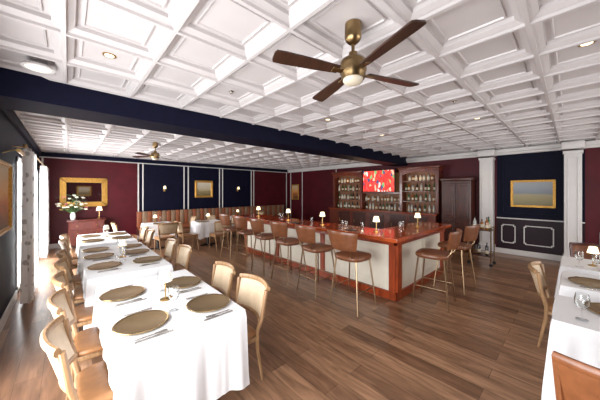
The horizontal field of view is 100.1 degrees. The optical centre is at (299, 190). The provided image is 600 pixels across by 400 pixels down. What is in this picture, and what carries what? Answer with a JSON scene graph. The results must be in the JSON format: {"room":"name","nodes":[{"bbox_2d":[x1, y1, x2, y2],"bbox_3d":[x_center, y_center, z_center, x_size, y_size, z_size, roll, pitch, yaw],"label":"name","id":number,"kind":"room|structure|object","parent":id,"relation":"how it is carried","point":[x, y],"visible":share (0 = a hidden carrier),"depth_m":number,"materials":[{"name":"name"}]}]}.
{"room":"restaurant","nodes":[
{"label":"restaurant","id":0,"kind":"room"},
{"bbox_2d":[0,109,38,318],"bbox_3d":[-2.938,0.200,2.174,0.150,3.000,13.620,0,0,-43],"label":"wall","id":1,"kind":"structure","parent":0,"point":[10,136],"depth_m":3.55,"materials":[{"name":"blue paint"}]},
{"bbox_2d":[0,159,11,235],"bbox_3d":[-3.549,0.080,2.984,0.045,0.900,1.250,0,0,-43],"label":"painting","id":2,"kind":"object","parent":1,"relation":"attached to","point":[5,168],"visible":1,"depth_m":3.23},
{"bbox_2d":[0,290,16,333],"bbox_3d":[-3.645,1.630,3.066,0.020,0.140,2.450,0,0,-43],"label":"baseboard","id":3,"kind":"structure","parent":1,"relation":"attached to","point":[9,307],"depth_m":3.37,"materials":[{"name":"white paint"}]},
{"bbox_2d":[2,148,25,155],"bbox_3d":[-3.672,-0.505,3.211,0.185,0.064,0.500,0,0,-43],"label":"picture light","id":4,"kind":"object","parent":1,"relation":"attached to","point":[18,150],"visible":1,"depth_m":3.17,"materials":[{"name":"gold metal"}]},
{"bbox_2d":[0,108,41,155],"bbox_3d":[-5.374,-1.065,4.961,0.050,0.130,6.220,0,0,-43],"label":"trim","id":5,"kind":"structure","parent":1,"relation":"attached to","point":[11,115],"depth_m":4.09,"materials":[{"name":"blue paint"}]},
{"bbox_2d":[16,156,37,291],"bbox_3d":[-5.750,0.525,5.273,0.120,2.150,3.650,0,0,-43],"label":"window","id":6,"kind":"structure","parent":1,"relation":"in","point":[18,160],"depth_m":4.06,"materials":[{"name":"white paint"}]},
{"bbox_2d":[12,144,44,165],"bbox_3d":[-5.674,-0.660,5.378,0.175,0.050,4.888,0,0,-43],"label":"curtain rod","id":7,"kind":"object","parent":1,"relation":"attached to","point":[24,145],"visible":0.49,"depth_m":3.76,"materials":[{"name":"gold metal"}]},
{"bbox_2d":[20,148,37,303],"bbox_3d":[-4.391,0.520,4.078,0.149,2.300,1.050,0,0,-43],"label":"curtain","id":8,"kind":"object","parent":7,"relation":"hanging from","point":[29,227],"visible":1,"depth_m":3.74,"materials":[{"name":"fabric"}]},
{"bbox_2d":[39,166,49,257],"bbox_3d":[-6.814,0.520,6.707,0.149,2.300,1.300,0,0,-43],"label":"curtain","id":9,"kind":"object","parent":7,"relation":"hanging from","point":[44,215],"visible":1,"depth_m":6.27,"materials":[{"name":"fabric"}]},
{"bbox_2d":[39,157,287,243],"bbox_3d":[-4.113,0.200,10.458,9.760,3.000,0.150,0,0,-43],"label":"wall","id":10,"kind":"structure","parent":0,"point":[269,187],"depth_m":9.07,"materials":[{"name":"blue paint"}]},
{"bbox_2d":[60,177,107,206],"bbox_3d":[-6.756,0.040,7.882,1.140,0.900,0.045,0,0,-43],"label":"wall mirror","id":11,"kind":"object","parent":10,"relation":"attached to","point":[96,189],"visible":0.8,"depth_m":7.90,"materials":[{"name":"gold glass"}]},
{"bbox_2d":[66,182,101,201],"bbox_3d":[-6.766,0.040,7.893,0.888,0.648,0.012,0,0,-43],"label":"mirror glass","id":12,"kind":"object","parent":11,"relation":"attached to","point":[93,190],"depth_m":7.90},
{"bbox_2d":[142,164,143,210],"bbox_3d":[-5.604,0.295,8.963,0.040,2.530,0.025,0,0,-43],"label":"trim","id":13,"kind":"structure","parent":10,"relation":"attached to","point":[142,164],"depth_m":8.95,"materials":[{"name":"white paint"}]},
{"bbox_2d":[39,156,287,172],"bbox_3d":[-4.052,-0.985,10.392,9.360,0.030,0.030,0,0,-43],"label":"trim","id":14,"kind":"structure","parent":10,"relation":"attached to","point":[39,156],"depth_m":9.01,"materials":[{"name":"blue paint"}]},
{"bbox_2d":[42,152,287,171],"bbox_3d":[-4.041,-1.065,10.381,9.360,0.130,0.060,0,0,-43],"label":"trim","id":15,"kind":"structure","parent":10,"relation":"attached to","point":[45,154],"depth_m":9.00,"materials":[{"name":"blue paint"}]},
{"bbox_2d":[183,166,184,209],"bbox_3d":[-4.575,0.295,9.912,0.040,2.530,0.025,0,0,-43],"label":"trim","id":16,"kind":"structure","parent":10,"relation":"attached to","point":[184,166],"depth_m":9.91,"materials":[{"name":"white paint"}]},
{"bbox_2d":[195,180,212,197],"bbox_3d":[-3.986,-0.080,10.439,0.750,0.700,0.045,0,0,-43],"label":"painting","id":17,"kind":"object","parent":10,"relation":"attached to","point":[203,189],"visible":1,"depth_m":10.43},
{"bbox_2d":[0,231,559,399],"bbox_3d":[0.523,1.750,5.435,9.760,0.100,13.920,0,0,-43],"label":"floor","id":18,"kind":"structure","parent":0,"point":[485,347],"depth_m":2.88,"materials":[{"name":"brown wood"}]},
{"bbox_2d":[58,238,77,269],"bbox_3d":[-3.873,1.270,4.455,0.594,0.863,0.511,0,0,-42],"label":"dining chair","id":19,"kind":"object","parent":18,"relation":"on","point":[64,243],"visible":0.48,"depth_m":4.25,"materials":[{"name":"leather"}]},
{"bbox_2d":[59,234,77,259],"bbox_3d":[-4.316,1.270,4.935,0.594,0.863,0.511,0,0,-40],"label":"dining chair","id":20,"kind":"object","parent":18,"relation":"on","point":[63,236],"visible":0.22,"depth_m":4.89,"materials":[{"name":"fabric"}]},
{"bbox_2d":[54,258,84,303],"bbox_3d":[-2.668,1.270,3.149,0.594,0.863,0.511,0,0,-40],"label":"dining chair","id":21,"kind":"object","parent":18,"relation":"on","point":[63,264],"visible":0.38,"depth_m":3.08,"materials":[{"name":"wood"}]},
{"bbox_2d":[56,249,82,288],"bbox_3d":[-3.126,1.270,3.646,0.594,0.863,0.511,0,0,-43],"label":"dining chair","id":22,"kind":"object","parent":18,"relation":"on","point":[63,253],"visible":0.3,"depth_m":3.51,"materials":[{"name":"leather"}]},
{"bbox_2d":[51,271,93,337],"bbox_3d":[-2.203,1.270,2.646,0.594,0.863,0.511,0,0,-44],"label":"dining chair","id":23,"kind":"object","parent":18,"relation":"on","point":[83,315],"visible":0.34,"depth_m":2.51,"materials":[{"name":"leather"}]},
{"bbox_2d":[47,288,102,399],"bbox_3d":[-1.745,1.270,2.149,0.594,0.863,0.511,0,0,-40],"label":"dining chair","id":24,"kind":"object","parent":18,"relation":"on","point":[87,343],"visible":0.52,"depth_m":2.06,"materials":[{"name":"leather"}]},
{"bbox_2d":[40,315,112,399],"bbox_3d":[-1.310,1.270,1.678,0.594,0.863,0.511,0,0,-41],"label":"dining chair","id":25,"kind":"object","parent":18,"relation":"on","point":[56,339],"visible":0.7,"depth_m":1.58,"materials":[{"name":"leather"}]},
{"bbox_2d":[67,218,105,246],"bbox_3d":[-6.532,1.280,7.698,0.900,0.840,0.465,0,0,-43],"label":"dresser","id":26,"kind":"object","parent":18,"relation":"on","point":[76,227],"visible":0.57,"depth_m":7.51,"materials":[{"name":"red wood"}]},
{"bbox_2d":[55,194,88,219],"bbox_3d":[-6.689,0.466,7.399,0.904,0.784,0.491,0,0,-43],"label":"flower vase","id":27,"kind":"object","parent":26,"relation":"on","point":[72,215],"visible":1,"depth_m":7.37,"materials":[{"name":"white ceramic"}]},
{"bbox_2d":[76,231,137,274],"bbox_3d":[-3.989,1.327,5.167,0.964,0.745,1.648,0,0,-43],"label":"dining table","id":28,"kind":"object","parent":18,"relation":"on","point":[106,242],"visible":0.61,"depth_m":4.85,"materials":[{"name":"white fabric"}]},
{"bbox_2d":[80,238,103,241],"bbox_3d":[-3.955,0.943,4.787,0.348,0.018,0.348,0,0,39],"label":"charger plate","id":29,"kind":"object","parent":28,"relation":"on","point":[95,239],"visible":1,"depth_m":4.81,"materials":[{"name":"brown metal"}]},
{"bbox_2d":[111,222,137,238],"bbox_3d":[-4.805,1.270,6.866,0.594,0.863,0.511,0,0,-39],"label":"dining chair","id":30,"kind":"object","parent":18,"relation":"on","point":[114,226],"visible":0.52,"depth_m":6.61,"materials":[{"name":"leather"}]},
{"bbox_2d":[77,242,172,329],"bbox_3d":[-2.622,1.327,3.708,1.003,0.745,2.092,0,0,-43],"label":"dining table","id":31,"kind":"object","parent":18,"relation":"on","point":[91,279],"visible":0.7,"depth_m":3.10,"materials":[{"name":"white fabric"}]},
{"bbox_2d":[82,247,109,251],"bbox_3d":[-3.284,0.943,4.045,0.348,0.018,0.348,0,0,8],"label":"charger plate","id":32,"kind":"object","parent":31,"relation":"on","point":[94,249],"visible":1,"depth_m":4.07,"materials":[{"name":"brown metal"}]},
{"bbox_2d":[83,253,113,258],"bbox_3d":[-2.911,0.943,3.641,0.348,0.018,0.348,0,0,-15],"label":"charger plate","id":33,"kind":"object","parent":31,"relation":"on","point":[98,255],"visible":1,"depth_m":3.65,"materials":[{"name":"brown metal"}]},
{"bbox_2d":[87,261,121,269],"bbox_3d":[-2.463,0.943,3.170,0.348,0.018,0.348,0,0,31],"label":"charger plate","id":34,"kind":"object","parent":31,"relation":"on","point":[104,265],"visible":1,"depth_m":3.19,"materials":[{"name":"brown metal"}]},
{"bbox_2d":[118,240,126,257],"bbox_3d":[-2.571,0.834,3.642,0.110,0.247,0.110,0,0,-43],"label":"table lamp","id":35,"kind":"object","parent":31,"relation":"on","point":[121,242],"visible":0.9,"depth_m":3.61,"materials":[{"name":"fabric"}]},
{"bbox_2d":[120,246,126,260],"bbox_3d":[-2.437,0.860,3.466,0.084,0.195,0.084,0,0,-43],"label":"wine glass","id":36,"kind":"object","parent":31,"relation":"on","point":[123,249],"visible":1,"depth_m":3.44,"materials":[{"name":"glass"}]},
{"bbox_2d":[125,249,148,253],"bbox_3d":[-2.546,0.943,3.910,0.348,0.018,0.348,0,0,27],"label":"charger plate","id":37,"kind":"object","parent":31,"relation":"on","point":[133,251],"visible":0.86,"depth_m":3.94,"materials":[{"name":"brown metal"}]},
{"bbox_2d":[132,256,161,262],"bbox_3d":[-2.091,0.943,3.445,0.348,0.018,0.348,0,0,37],"label":"charger plate","id":38,"kind":"object","parent":31,"relation":"on","point":[147,259],"visible":1,"depth_m":3.48,"materials":[{"name":"brown metal"}]},
{"bbox_2d":[138,226,148,243],"bbox_3d":[-3.806,1.270,5.740,0.594,0.863,0.511,0,0,-42],"label":"dining chair","id":39,"kind":"object","parent":18,"relation":"on","point":[143,229],"visible":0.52,"depth_m":5.97,"materials":[{"name":"leather"}]},
{"bbox_2d":[144,229,154,247],"bbox_3d":[-3.398,1.270,5.297,0.594,0.863,0.511,0,0,-40],"label":"dining chair","id":40,"kind":"object","parent":18,"relation":"on","point":[150,232],"visible":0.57,"depth_m":5.52,"materials":[{"name":"fabric"}]},
{"bbox_2d":[141,221,176,249],"bbox_3d":[-4.191,1.327,7.419,0.820,0.745,0.821,0,0,-43],"label":"dining table","id":41,"kind":"object","parent":18,"relation":"on","point":[151,225],"visible":0.17,"depth_m":7.27,"materials":[{"name":"white fabric"}]},
{"bbox_2d":[154,222,177,255],"bbox_3d":[-3.666,1.270,6.856,0.594,0.863,0.511,0,0,43],"label":"dining chair","id":42,"kind":"object","parent":18,"relation":"on","point":[164,229],"visible":0.97,"depth_m":6.70,"materials":[{"name":"fabric"}]},
{"bbox_2d":[91,269,249,399],"bbox_3d":[-1.233,1.327,2.261,0.943,0.745,1.546,0,0,-43],"label":"tablecloth","id":43,"kind":"object","parent":18,"relation":"on","point":[200,359],"visible":0.77,"depth_m":1.79,"materials":[{"name":"white fabric"}]},
{"bbox_2d":[99,286,144,301],"bbox_3d":[-1.627,0.943,2.309,0.348,0.018,0.348,0,0,-2],"label":"charger plate","id":44,"kind":"object","parent":43,"relation":"on","point":[127,292],"visible":1,"depth_m":2.31,"materials":[{"name":"brown metal"}]},
{"bbox_2d":[112,310,168,335],"bbox_3d":[-1.137,0.943,1.808,0.348,0.018,0.348,0,0,22],"label":"charger plate","id":45,"kind":"object","parent":43,"relation":"on","point":[148,320],"visible":1,"depth_m":1.80,"materials":[{"name":"brown metal"}]},
{"bbox_2d":[134,328,167,340],"bbox_3d":[-0.981,0.951,1.660,0.190,0.005,0.028,0,0,-43],"label":"fork","id":46,"kind":"object","parent":43,"relation":"on","point":[166,329],"visible":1,"depth_m":1.67,"materials":[{"name":"metal"}]},
{"bbox_2d":[134,329,173,343],"bbox_3d":[-0.950,0.950,1.641,0.230,0.007,0.020,0,0,-43],"label":"knife","id":47,"kind":"object","parent":43,"relation":"on","point":[172,329],"visible":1,"depth_m":1.64,"materials":[{"name":"metal"}]},
{"bbox_2d":[157,270,165,291],"bbox_3d":[-1.319,0.860,2.402,0.084,0.195,0.084,0,0,-43],"label":"wine glass","id":48,"kind":"object","parent":43,"relation":"on","point":[159,271],"visible":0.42,"depth_m":2.38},
{"bbox_2d":[157,270,165,280],"bbox_3d":[-1.319,0.817,2.402,0.084,0.110,0.084,0,0,-43],"label":"bowl","id":49,"kind":"object","parent":48,"relation":"on","point":[159,272],"depth_m":2.37,"materials":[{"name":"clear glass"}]},
{"bbox_2d":[158,270,171,301],"bbox_3d":[-1.185,0.834,2.213,0.110,0.247,0.110,0,0,-43],"label":"table lamp","id":50,"kind":"object","parent":43,"relation":"on","point":[165,276],"visible":0.91,"depth_m":2.18,"materials":[{"name":"gold metal"}]},
{"bbox_2d":[168,285,179,312],"bbox_3d":[-1.009,0.860,2.008,0.084,0.195,0.084,0,0,-43],"label":"wine glass","id":51,"kind":"object","parent":43,"relation":"on","point":[173,291],"visible":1,"depth_m":1.98,"materials":[{"name":"glass"}]},
{"bbox_2d":[168,285,179,300],"bbox_3d":[-1.009,0.817,2.008,0.084,0.110,0.084,0,0,-43],"label":"bowl","id":52,"kind":"object","parent":51,"relation":"on","point":[173,291],"depth_m":1.98,"materials":[{"name":"clear glass"}]},
{"bbox_2d":[164,276,200,288],"bbox_3d":[-1.205,0.943,2.589,0.348,0.018,0.348,0,0,7],"label":"charger plate","id":53,"kind":"object","parent":43,"relation":"on","point":[186,281],"visible":0.8,"depth_m":2.61,"materials":[{"name":"brown metal"}]},
{"bbox_2d":[186,294,229,312],"bbox_3d":[-0.771,0.943,2.119,0.348,0.018,0.348,0,0,38],"label":"charger plate","id":54,"kind":"object","parent":43,"relation":"on","point":[208,302],"visible":1,"depth_m":2.12,"materials":[{"name":"brown metal"}]},
{"bbox_2d":[163,238,177,263],"bbox_3d":[-2.380,1.270,4.194,0.594,0.863,0.511,0,0,-40],"label":"dining chair","id":55,"kind":"object","parent":18,"relation":"on","point":[170,244],"visible":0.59,"depth_m":4.41,"materials":[{"name":"leather"}]},
{"bbox_2d":[174,244,192,270],"bbox_3d":[-1.907,1.270,3.682,0.594,0.863,0.511,0,0,-42],"label":"dining chair","id":56,"kind":"object","parent":18,"relation":"on","point":[184,251],"visible":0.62,"depth_m":3.90,"materials":[{"name":"fabric"}]},
{"bbox_2d":[174,221,198,250],"bbox_3d":[-3.266,1.270,7.189,0.594,0.863,0.511,0,0,-44],"label":"dining chair","id":57,"kind":"object","parent":18,"relation":"on","point":[183,235],"visible":0.84,"depth_m":7.05,"materials":[{"name":"wood"}]},
{"bbox_2d":[176,216,196,243],"bbox_3d":[-3.677,1.270,8.165,0.594,0.863,0.511,0,0,-38],"label":"dining chair","id":58,"kind":"object","parent":18,"relation":"on","point":[193,218],"visible":0.5,"depth_m":8.20,"materials":[{"name":"leather"}]},
{"bbox_2d":[190,219,226,245],"bbox_3d":[-2.901,1.327,7.935,0.870,0.745,0.872,0,0,-43],"label":"dining table","id":59,"kind":"object","parent":18,"relation":"on","point":[202,229],"visible":0.57,"depth_m":7.58,"materials":[{"name":"white fabric"}]},
{"bbox_2d":[136,205,289,241],"bbox_3d":[-3.119,1.210,10.790,6.550,0.980,0.610,0,0,-43],"label":"banquette","id":60,"kind":"object","parent":18,"relation":"on","point":[183,216],"visible":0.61,"depth_m":10.01,"materials":[{"name":"orange leather"}]},
{"bbox_2d":[209,220,231,250],"bbox_3d":[-2.341,1.270,7.331,0.511,0.863,0.594,0,0,-44],"label":"dining chair","id":61,"kind":"object","parent":18,"relation":"on","point":[218,229],"visible":0.7,"depth_m":7.16,"materials":[{"name":"leather"}]},
{"bbox_2d":[211,261,235,297],"bbox_3d":[-1.024,1.270,2.724,0.594,0.863,0.511,0,0,-40],"label":"dining chair","id":62,"kind":"object","parent":18,"relation":"on","point":[223,273],"visible":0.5,"depth_m":2.92,"materials":[{"name":"fabric"}]},
{"bbox_2d":[219,213,247,260],"bbox_3d":[-1.729,1.133,6.390,0.625,1.137,0.539,0,0,-44],"label":"bar stool","id":63,"kind":"object","parent":18,"relation":"on","point":[224,219],"visible":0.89,"depth_m":6.19,"materials":[{"name":"brown leather"}]},
{"bbox_2d":[232,216,263,267],"bbox_3d":[-1.232,1.133,5.852,0.539,1.137,0.625,0,0,43],"label":"bar stool","id":64,"kind":"object","parent":18,"relation":"on","point":[239,222],"visible":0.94,"depth_m":5.66,"materials":[{"name":"brown leather"}]},
{"bbox_2d":[235,273,269,379],"bbox_3d":[-0.606,1.270,2.271,0.594,0.863,0.511,0,0,-43],"label":"dining chair","id":65,"kind":"object","parent":18,"relation":"on","point":[252,290],"visible":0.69,"depth_m":2.40,"materials":[{"name":"leather"}]},
{"bbox_2d":[249,218,283,275],"bbox_3d":[-0.741,1.133,5.319,0.625,1.137,0.539,0,0,-41],"label":"bar stool","id":66,"kind":"object","parent":18,"relation":"on","point":[257,225],"visible":0.94,"depth_m":5.13,"materials":[{"name":"brown leather"}]},
{"bbox_2d":[269,221,307,286],"bbox_3d":[-0.245,1.133,4.782,0.625,1.137,0.539,0,0,-42],"label":"bar stool","id":67,"kind":"object","parent":18,"relation":"on","point":[278,229],"visible":0.94,"depth_m":4.61,"materials":[{"name":"brown leather"}]},
{"bbox_2d":[295,224,337,299],"bbox_3d":[0.247,1.133,4.249,0.625,1.137,0.539,0,0,-37],"label":"bar stool","id":68,"kind":"object","parent":18,"relation":"on","point":[304,234],"visible":0.99,"depth_m":4.08,"materials":[{"name":"brown leather"}]},
{"bbox_2d":[235,214,450,301],"bbox_3d":[0.644,1.190,6.092,2.370,1.020,4.720,0,0,-43],"label":"bar counter","id":69,"kind":"object","parent":18,"relation":"on","point":[392,250],"depth_m":4.46,"materials":[{"name":"brown wood"}]},
{"bbox_2d":[235,214,450,242],"bbox_3d":[0.641,0.713,6.089,2.360,0.065,4.720,0,0,-43],"label":"countertop","id":70,"kind":"structure","parent":69,"relation":"on","point":[396,234],"depth_m":4.55,"materials":[{"name":"brown wood"}]},
{"bbox_2d":[327,230,376,316],"bbox_3d":[0.746,1.133,3.708,0.625,1.137,0.539,0,0,-44],"label":"bar stool","id":71,"kind":"object","parent":18,"relation":"on","point":[345,242],"visible":1,"depth_m":3.55,"materials":[{"name":"brown leather"}]},
{"bbox_2d":[329,165,443,228],"bbox_3d":[2.862,0.455,9.275,0.633,2.490,4.290,0,0,-43],"label":"bar cabinet","id":72,"kind":"object","parent":18,"relation":"on","point":[354,216],"visible":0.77,"depth_m":8.74,"materials":[{"name":"brown wood"}]},
{"bbox_2d":[363,169,394,191],"bbox_3d":[2.974,-0.360,9.249,0.404,0.800,1.280,0,0,-43],"label":"television","id":73,"kind":"object","parent":72,"relation":"attached to","point":[374,180],"visible":1,"depth_m":9.06,"materials":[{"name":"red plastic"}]},
{"bbox_2d":[329,207,441,215],"bbox_3d":[2.864,0.720,9.276,0.630,0.040,4.210,0,0,-43],"label":"countertop","id":74,"kind":"structure","parent":72,"relation":"on","point":[389,211],"depth_m":8.73,"materials":[{"name":"brown wood"}]},
{"bbox_2d":[402,180,434,181],"bbox_3d":[3.963,-0.320,8.290,0.310,0.020,1.050,0,0,-43],"label":"shelf","id":75,"kind":"object","parent":72,"relation":"attached to","point":[402,180],"depth_m":8.24,"materials":[{"name":"brown wood"}]},
{"bbox_2d":[402,201,434,202],"bbox_3d":[3.963,0.350,8.290,0.310,0.020,1.050,0,0,-43],"label":"shelf","id":76,"kind":"object","parent":72,"relation":"attached to","point":[402,201],"depth_m":8.35,"materials":[{"name":"brown wood"}]},
{"bbox_2d":[411,228,461,312],"bbox_3d":[2.095,1.133,3.814,0.625,1.137,0.539,0,0,41],"label":"bar stool","id":77,"kind":"object","parent":18,"relation":"on","point":[454,239],"visible":1,"depth_m":3.69,"materials":[{"name":"brown leather"}]},
{"bbox_2d":[433,224,479,294],"bbox_3d":[2.783,1.133,4.422,0.539,1.137,0.625,0,0,-37],"label":"bar stool","id":78,"kind":"object","parent":18,"relation":"on","point":[471,232],"visible":0.86,"depth_m":4.22,"materials":[{"name":"brown leather"}]},
{"bbox_2d":[440,177,476,251],"bbox_3d":[4.634,0.660,7.365,0.580,2.080,0.820,0,0,-43],"label":"tall cabinet","id":79,"kind":"object","parent":18,"relation":"on","point":[458,194],"visible":0.63,"depth_m":7.15,"materials":[{"name":"brown wood"}]},
{"bbox_2d":[467,224,495,266],"bbox_3d":[4.241,1.260,5.873,0.364,0.880,0.490,0,0,-43],"label":"bar cart","id":80,"kind":"object","parent":18,"relation":"on","point":[490,230],"visible":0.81,"depth_m":5.82,"materials":[{"name":"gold metal"}]},
{"bbox_2d":[469,251,493,257],"bbox_3d":[4.241,1.480,5.873,0.340,0.020,0.420,0,0,-43],"label":"shelf","id":81,"kind":"object","parent":80,"relation":"attached to","point":[473,252],"depth_m":5.82,"materials":[{"name":"brown wood"}]},
{"bbox_2d":[528,261,554,346],"bbox_3d":[2.873,1.270,2.726,0.511,0.863,0.594,0,0,-43],"label":"dining chair","id":82,"kind":"object","parent":18,"relation":"on","point":[537,270],"visible":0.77,"depth_m":2.75,"materials":[{"name":"wood"}]},
{"bbox_2d":[541,295,599,399],"bbox_3d":[2.478,1.327,1.710,0.810,0.745,1.173,0,0,-43],"label":"dining table","id":83,"kind":"object","parent":18,"relation":"on","point":[571,337],"visible":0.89,"depth_m":1.83,"materials":[{"name":"white fabric"}]},
{"bbox_2d":[574,292,590,321],"bbox_3d":[2.092,0.860,1.862,0.084,0.195,0.084,0,0,-43],"label":"wine glass","id":84,"kind":"object","parent":83,"relation":"on","point":[582,300],"visible":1,"depth_m":1.85,"materials":[{"name":"glass"}]},
{"bbox_2d":[574,292,590,308],"bbox_3d":[2.092,0.817,1.862,0.084,0.110,0.084,0,0,-43],"label":"bowl","id":85,"kind":"object","parent":84,"relation":"on","point":[582,300],"depth_m":1.84,"materials":[{"name":"clear glass"}]},
{"bbox_2d":[587,302,599,313],"bbox_3d":[2.456,0.943,1.940,0.348,0.018,0.348,0,0,-7],"label":"charger plate","id":86,"kind":"object","parent":83,"relation":"on","point":[594,307],"visible":0.67,"depth_m":2.03,"materials":[{"name":"brown metal"}]},
{"bbox_2d":[551,351,599,399],"bbox_3d":[1.671,1.270,1.307,0.594,0.863,0.511,0,0,-45],"label":"dining chair","id":87,"kind":"object","parent":18,"relation":"on","point":[574,379],"visible":1,"depth_m":1.27,"materials":[{"name":"leather"}]},
{"bbox_2d":[554,256,599,297],"bbox_3d":[3.942,1.327,3.074,0.883,0.745,1.173,0,0,-43],"label":"dining table","id":88,"kind":"object","parent":18,"relation":"on","point":[567,264],"visible":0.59,"depth_m":3.19,"materials":[{"name":"white fabric"}]},
{"bbox_2d":[574,251,583,267],"bbox_3d":[3.524,0.860,3.170,0.084,0.195,0.084,0,0,-43],"label":"wine glass","id":89,"kind":"object","parent":88,"relation":"on","point":[579,255],"visible":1,"depth_m":3.15,"materials":[{"name":"glass"}]},
{"bbox_2d":[574,251,583,259],"bbox_3d":[3.524,0.817,3.170,0.084,0.110,0.084,0,0,-43],"label":"bowl","id":90,"kind":"object","parent":89,"relation":"on","point":[579,255],"depth_m":3.15,"materials":[{"name":"clear glass"}]},
{"bbox_2d":[587,246,599,266],"bbox_3d":[3.738,0.834,3.204,0.110,0.247,0.110,0,0,-43],"label":"table lamp","id":91,"kind":"object","parent":88,"relation":"on","point":[591,249],"visible":0.93,"depth_m":3.18,"materials":[{"name":"fabric"}]},
{"bbox_2d":[591,254,599,271],"bbox_3d":[3.560,0.860,3.013,0.084,0.195,0.084,0,0,-43],"label":"wine glass","id":92,"kind":"object","parent":88,"relation":"on","point":[595,258],"visible":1,"depth_m":3.00,"materials":[{"name":"glass"}]},
{"bbox_2d":[591,254,599,263],"bbox_3d":[3.560,0.817,3.013,0.084,0.110,0.084,0,0,-43],"label":"bowl","id":93,"kind":"object","parent":92,"relation":"on","point":[595,258],"depth_m":3.00,"materials":[{"name":"clear glass"}]},
{"bbox_2d":[558,271,599,302],"bbox_3d":[3.225,1.327,2.406,0.789,0.745,1.109,0,0,-43],"label":"dining table","id":94,"kind":"object","parent":18,"relation":"on","point":[567,288],"visible":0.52,"depth_m":2.51,"materials":[{"name":"white fabric"}]},
{"bbox_2d":[568,276,599,287],"bbox_3d":[2.998,0.943,2.576,0.348,0.018,0.348,0,0,-10],"label":"charger plate","id":95,"kind":"object","parent":94,"relation":"on","point":[591,282],"visible":1,"depth_m":2.63,"materials":[{"name":"brown metal"}]},
{"bbox_2d":[569,242,599,259],"bbox_3d":[4.467,1.270,3.823,0.594,0.863,0.511,0,0,-43],"label":"dining chair","id":96,"kind":"object","parent":18,"relation":"on","point":[573,246],"visible":0.39,"depth_m":4.07,"materials":[{"name":"brown leather"}]},
{"bbox_2d":[0,0,599,169],"bbox_3d":[0.556,-1.168,5.399,9.360,0.076,13.620,0,0,-43],"label":"ceiling","id":97,"kind":"structure","parent":0,"point":[518,67],"depth_m":2.40,"materials":[{"name":"paint"}]},
{"bbox_2d":[20,61,54,73],"bbox_3d":[-2.371,-1.113,2.275,0.220,0.035,0.220,0,0,-43],"label":"recessed light","id":98,"kind":"object","parent":97,"relation":"in","point":[31,65],"visible":1,"depth_m":2.24,"materials":[{"name":"white paint"}]},
{"bbox_2d":[102,52,116,58],"bbox_3d":[-1.685,-1.198,2.220,0.104,0.007,0.104,0,0,-43],"label":"recessed light","id":99,"kind":"object","parent":97,"relation":"in","point":[106,54],"visible":1,"depth_m":2.21,"materials":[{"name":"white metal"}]},
{"bbox_2d":[132,142,171,159],"bbox_3d":[-3.559,-0.978,6.172,0.894,0.435,0.894,0,0,-38],"label":"ceiling fan","id":100,"kind":"object","parent":97,"relation":"hanging from","point":[154,155],"visible":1,"depth_m":6.12,"materials":[{"name":"gold metal"}]},
{"bbox_2d":[0,67,406,166],"bbox_3d":[0.272,-1.105,5.707,9.379,0.430,0.560,0,0,-44],"label":"ceiling beam","id":101,"kind":"structure","parent":97,"relation":"attached to","point":[19,91],"depth_m":3.28,"materials":[{"name":"blue paint"}]},
{"bbox_2d":[272,19,426,101],"bbox_3d":[0.380,-0.978,1.800,0.894,0.435,0.894,0,0,23],"label":"ceiling fan","id":102,"kind":"object","parent":97,"relation":"hanging from","point":[352,68],"visible":1,"depth_m":1.72,"materials":[{"name":"wood"}]},
{"bbox_2d":[288,147,599,255],"bbox_3d":[4.048,0.200,8.620,0.158,3.000,13.620,0,0,-43],"label":"wall","id":103,"kind":"structure","parent":0,"point":[317,185],"depth_m":6.67,"materials":[{"name":"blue paint"}]},
{"bbox_2d":[292,184,298,199],"bbox_3d":[-0.256,0.050,13.132,0.045,0.800,0.550,0,0,-43],"label":"painting","id":104,"kind":"object","parent":103,"relation":"attached to","point":[295,187],"visible":1,"depth_m":13.12},
{"bbox_2d":[287,140,599,172],"bbox_3d":[3.952,-1.085,8.532,0.120,0.090,13.620,0,0,-43],"label":"trim","id":105,"kind":"structure","parent":103,"relation":"attached to","point":[594,142],"depth_m":7.46,"materials":[{"name":"white paint"}]},
{"bbox_2d":[477,149,495,252],"bbox_3d":[5.223,0.285,7.024,0.294,2.830,0.390,0,0,-43],"label":"column","id":106,"kind":"structure","parent":103,"relation":"attached to","point":[486,165],"depth_m":6.94,"materials":[{"name":"white paint"}]},
{"bbox_2d":[501,224,515,242],"bbox_3d":[5.628,1.150,6.785,0.018,0.500,0.300,0,0,-43],"label":"trim","id":107,"kind":"structure","parent":103,"relation":"attached to","point":[503,224],"depth_m":6.71,"materials":[{"name":"white paint"}]},
{"bbox_2d":[475,244,561,260],"bbox_3d":[3.989,1.630,8.566,0.020,0.140,13.620,0,0,-43],"label":"baseboard","id":108,"kind":"structure","parent":103,"relation":"attached to","point":[497,249],"depth_m":6.48,"materials":[{"name":"white paint"}]},
{"bbox_2d":[502,154,560,216],"bbox_3d":[5.919,-0.140,6.469,0.018,1.520,1.120,0,0,-43],"label":"trim","id":109,"kind":"structure","parent":103,"relation":"attached to","point":[550,154],"depth_m":6.38,"materials":[{"name":"blue paint"}]},
{"bbox_2d":[511,179,555,207],"bbox_3d":[5.935,0.070,6.423,0.045,0.700,0.850,0,0,-43],"label":"painting","id":110,"kind":"object","parent":103,"relation":"attached to","point":[524,193],"visible":1,"depth_m":6.40},
{"bbox_2d":[524,226,553,247],"bbox_3d":[6.028,1.150,6.351,0.018,0.500,0.560,0,0,-43],"label":"trim","id":111,"kind":"structure","parent":103,"relation":"attached to","point":[525,226],"depth_m":6.33,"materials":[{"name":"white paint"}]},
{"bbox_2d":[497,217,584,223],"bbox_3d":[6.002,0.735,6.369,0.040,0.030,1.620,0,0,-43],"label":"trim","id":112,"kind":"structure","parent":103,"relation":"attached to","point":[497,217],"depth_m":6.38,"materials":[{"name":"white paint"}]},
{"bbox_2d":[561,140,584,256],"bbox_3d":[6.299,0.285,5.799,0.374,2.830,0.370,0,0,-43],"label":"column","id":113,"kind":"structure","parent":103,"relation":"attached to","point":[572,159],"depth_m":5.71,"materials":[{"name":"white paint"}]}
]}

